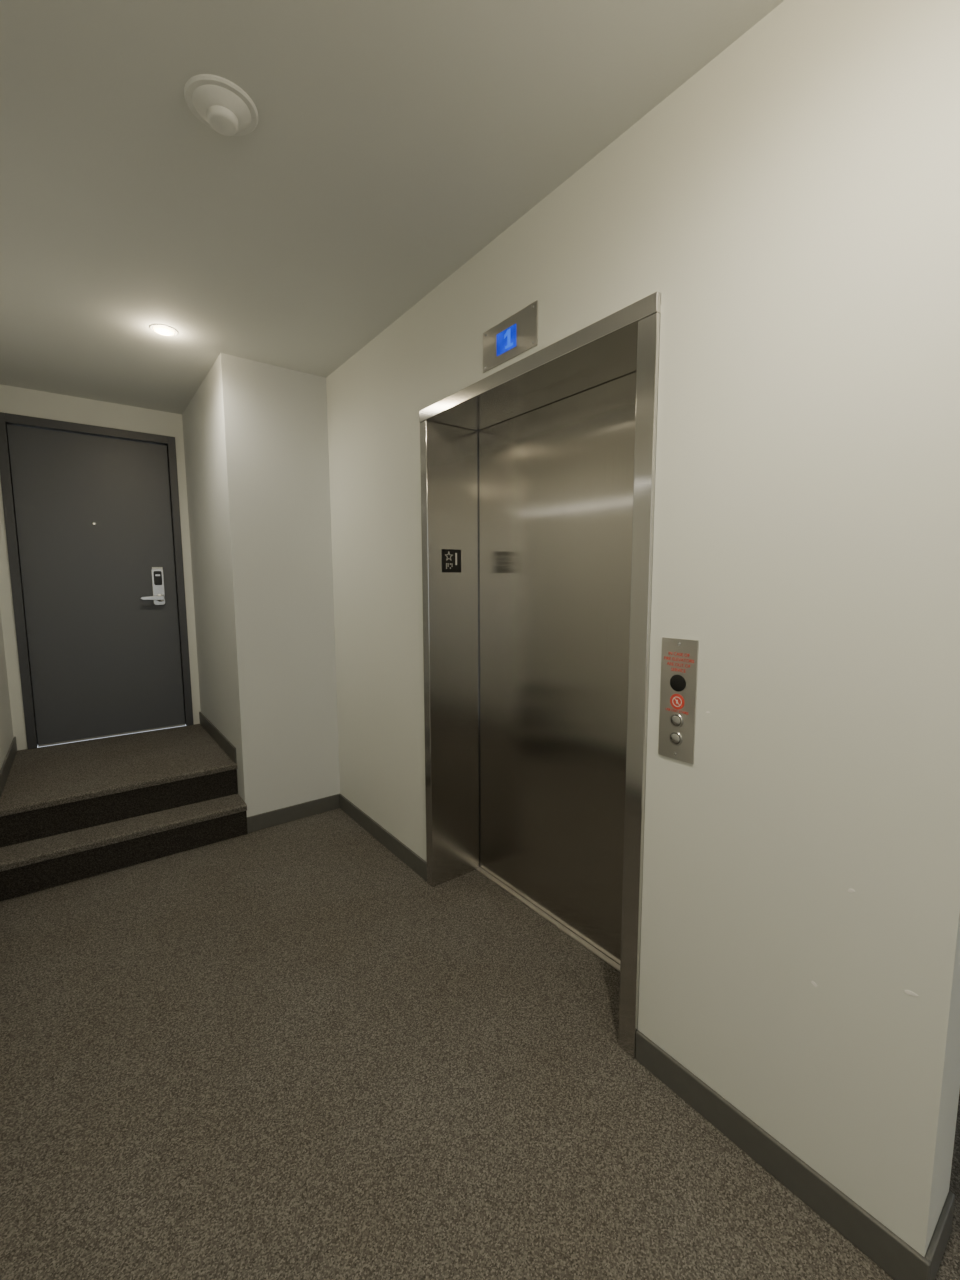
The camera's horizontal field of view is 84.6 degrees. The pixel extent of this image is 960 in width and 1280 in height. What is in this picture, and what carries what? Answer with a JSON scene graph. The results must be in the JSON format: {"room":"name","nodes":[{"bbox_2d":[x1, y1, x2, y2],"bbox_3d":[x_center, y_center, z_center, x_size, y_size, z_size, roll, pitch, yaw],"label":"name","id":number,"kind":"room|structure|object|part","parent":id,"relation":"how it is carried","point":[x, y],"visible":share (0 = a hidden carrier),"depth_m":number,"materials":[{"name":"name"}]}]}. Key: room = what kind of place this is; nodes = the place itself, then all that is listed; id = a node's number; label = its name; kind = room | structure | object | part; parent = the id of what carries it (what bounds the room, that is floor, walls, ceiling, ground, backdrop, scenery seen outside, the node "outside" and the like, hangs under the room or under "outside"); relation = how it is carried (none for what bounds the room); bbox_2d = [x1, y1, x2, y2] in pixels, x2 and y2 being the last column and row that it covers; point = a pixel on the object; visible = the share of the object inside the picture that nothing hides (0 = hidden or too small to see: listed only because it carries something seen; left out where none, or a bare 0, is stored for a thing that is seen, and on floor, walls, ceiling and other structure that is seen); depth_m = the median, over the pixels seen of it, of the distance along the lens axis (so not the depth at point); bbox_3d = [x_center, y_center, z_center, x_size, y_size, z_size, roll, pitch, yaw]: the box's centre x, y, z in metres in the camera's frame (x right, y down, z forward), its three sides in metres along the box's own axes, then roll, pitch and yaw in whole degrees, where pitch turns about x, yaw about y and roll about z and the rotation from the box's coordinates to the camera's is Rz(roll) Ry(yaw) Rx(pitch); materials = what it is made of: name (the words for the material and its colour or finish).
{"room":"elevator lobby","nodes":[
{"label":"elevator lobby","id":0,"kind":"room"},
{"bbox_2d":[0,609,13,769],"bbox_3d":[-0.770,0.091,0.269,0.150,2.624,7.744,-5,8,-37],"label":"wall","id":1,"kind":"structure","parent":0,"point":[6,728],"depth_m":3.12,"materials":[{"name":"paint"}]},
{"bbox_2d":[0,737,16,797],"bbox_3d":[-2.620,0.708,2.916,0.011,0.092,1.119,-5,8,-37],"label":"baseboard","id":2,"kind":"structure","parent":1,"relation":"attached to","point":[7,764],"depth_m":2.94,"materials":[{"name":"rubber"}]},
{"bbox_2d":[0,384,200,750],"bbox_3d":[-2.588,-0.272,3.638,1.066,2.624,0.150,-5,8,-37],"label":"wall","id":3,"kind":"structure","parent":0,"point":[13,400],"depth_m":3.40,"materials":[{"name":"paint"}]},
{"bbox_2d":[0,412,193,748],"bbox_3d":[-2.561,-0.369,3.597,0.950,2.090,0.172,-5,8,-37],"label":"door","id":4,"kind":"structure","parent":3,"relation":"in","point":[92,513],"depth_m":3.55,"materials":[{"name":"paint"}]},
{"bbox_3d":[-2.311,-0.296,3.723,0.153,0.056,0.057,-5,8,-37],"label":"lever handle","id":5,"kind":"part","parent":4,"relation":"part of","materials":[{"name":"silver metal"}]},
{"bbox_2d":[0,0,783,413],"bbox_3d":[1.234,-1.431,1.583,5.132,0.100,7.950,-5,8,-37],"label":"ceiling","id":6,"kind":"structure","parent":0,"point":[392,142],"depth_m":1.48,"materials":[{"name":"paint"}]},
{"bbox_2d":[150,324,177,335],"bbox_3d":[-1.499,-1.462,2.501,0.116,0.018,0.116,-5,8,-37],"label":"recessed light","id":7,"kind":"object","parent":6,"relation":"in","point":[161,329],"visible":1,"depth_m":2.48,"materials":[{"name":"white glass"}]},
{"bbox_3d":[-1.499,-1.461,2.501,0.088,0.016,0.088,-5,8,-37],"label":"bulb","id":8,"kind":"part","parent":7,"relation":"part of","materials":[{"name":"white glass"}]},
{"bbox_2d":[184,74,257,135],"bbox_3d":[-0.650,-1.323,1.331,0.168,0.046,0.168,-5,8,-37],"label":"smoke detector","id":9,"kind":"object","parent":6,"relation":"attached to","point":[217,102],"visible":1,"depth_m":1.30,"materials":[{"name":"white plastic"}]},
{"bbox_2d":[0,808,959,1279],"bbox_3d":[1.244,1.277,1.881,5.132,0.100,7.950,-5,8,-37],"label":"floor","id":10,"kind":"structure","parent":0,"point":[283,1051],"depth_m":1.47,"materials":[{"name":"carpet"}]},
{"bbox_2d":[0,724,247,901],"bbox_3d":[-2.142,0.910,3.184,1.066,0.371,1.309,-5,8,-37],"label":"steps","id":11,"kind":"structure","parent":10,"relation":"on","point":[74,811],"depth_m":2.82,"materials":[{"name":"carpet"}]},
{"bbox_2d":[182,353,339,816],"bbox_3d":[-1.470,-0.285,3.721,0.816,2.624,1.472,-5,8,-37],"label":"wall pier","id":12,"kind":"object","parent":10,"relation":"on","point":[255,433],"visible":0.71,"depth_m":3.07,"materials":[{"name":"paint"}]},
{"bbox_2d":[199,712,236,762],"bbox_3d":[-1.781,0.635,3.551,0.011,0.092,1.119,-5,8,-37],"label":"baseboard","id":13,"kind":"structure","parent":12,"relation":"attached to","point":[223,742],"depth_m":3.44,"materials":[{"name":"rubber"}]},
{"bbox_2d":[247,794,338,832],"bbox_3d":[-1.119,1.045,3.195,0.555,0.092,0.011,-5,8,-37],"label":"baseboard","id":14,"kind":"object","parent":12,"relation":"attached to","point":[287,814],"visible":1,"depth_m":3.18,"materials":[{"name":"rubber"}]},
{"bbox_2d":[420,97,666,405],"bbox_3d":[0.206,-1.191,1.875,0.250,0.432,1.185,-5,8,-37],"label":"wall","id":15,"kind":"structure","parent":0,"point":[593,244],"depth_m":1.59,"materials":[{"name":"paint"}]},
{"bbox_2d":[483,300,537,372],"bbox_3d":[0.099,-1.040,1.821,0.007,0.137,0.287,-5,8,-37],"label":"indicator","id":16,"kind":"object","parent":15,"relation":"attached to","point":[517,334],"visible":1,"depth_m":1.80,"materials":[{"name":"metal"}]},
{"bbox_2d":[419,291,660,1058],"bbox_3d":[0.225,0.124,2.030,0.318,2.168,1.185,-5,8,-37],"label":"entrance","id":17,"kind":"object","parent":15,"relation":"attached to","point":[540,470],"visible":0.73,"depth_m":2.12,"materials":[{"name":"metal"}]},
{"bbox_2d":[442,549,460,572],"bbox_3d":[-0.128,-0.358,2.388,0.104,0.104,0.005,-5,8,-37],"label":"sign","id":18,"kind":"object","parent":17,"relation":"attached to","point":[451,558],"visible":1,"depth_m":2.39,"materials":[{"name":"black plastic"}]},
{"bbox_3d":[0.316,1.190,2.218,0.022,0.007,1.073,-5,8,-37],"label":"door sill","id":19,"kind":"part","parent":17,"relation":"part of","materials":[{"name":"metal"}]},
{"bbox_3d":[0.337,0.125,2.116,0.036,2.130,1.125,-5,8,-37],"label":"door panel","id":20,"kind":"part","parent":17,"relation":"part of","materials":[{"name":"metal"}]},
{"bbox_2d":[326,0,959,1256],"bbox_3d":[0.090,-0.118,2.150,0.251,2.624,2.932,-5,8,-37],"label":"wall","id":21,"kind":"structure","parent":0,"point":[803,952],"depth_m":1.14,"materials":[{"name":"paint"}]},
{"bbox_2d":[339,794,426,881],"bbox_3d":[-0.573,1.070,2.946,0.011,0.092,1.071,-5,8,-37],"label":"baseboard","id":22,"kind":"structure","parent":21,"relation":"attached to","point":[410,858],"depth_m":2.85,"materials":[{"name":"rubber"}]},
{"bbox_2d":[418,90,675,1034],"bbox_3d":[0.210,-0.102,1.994,0.250,2.624,1.233,-5,8,-37],"label":"trim","id":23,"kind":"structure","parent":21,"relation":"attached to","point":[663,288],"depth_m":1.44,"materials":[{"name":"paint"}]},
{"bbox_2d":[658,637,698,763],"bbox_3d":[0.522,0.158,1.396,0.009,0.325,0.104,-5,8,-37],"label":"plate","id":24,"kind":"object","parent":21,"relation":"attached to","point":[679,662],"visible":1,"depth_m":1.39,"materials":[{"name":"metal"}]},
{"bbox_2d":[635,1030,930,1279],"bbox_3d":[0.678,1.244,1.313,0.011,0.092,0.687,-5,8,-37],"label":"baseboard","id":25,"kind":"structure","parent":21,"relation":"attached to","point":[898,1259],"depth_m":1.24,"materials":[{"name":"rubber"}]},
{"bbox_2d":[925,1191,954,1279],"bbox_3d":[0.963,1.266,1.107,0.190,0.092,0.011,-5,8,-37],"label":"baseboard","id":26,"kind":"structure","parent":21,"relation":"attached to","point":[934,1253],"depth_m":1.10,"materials":[{"name":"rubber"}]}
]}

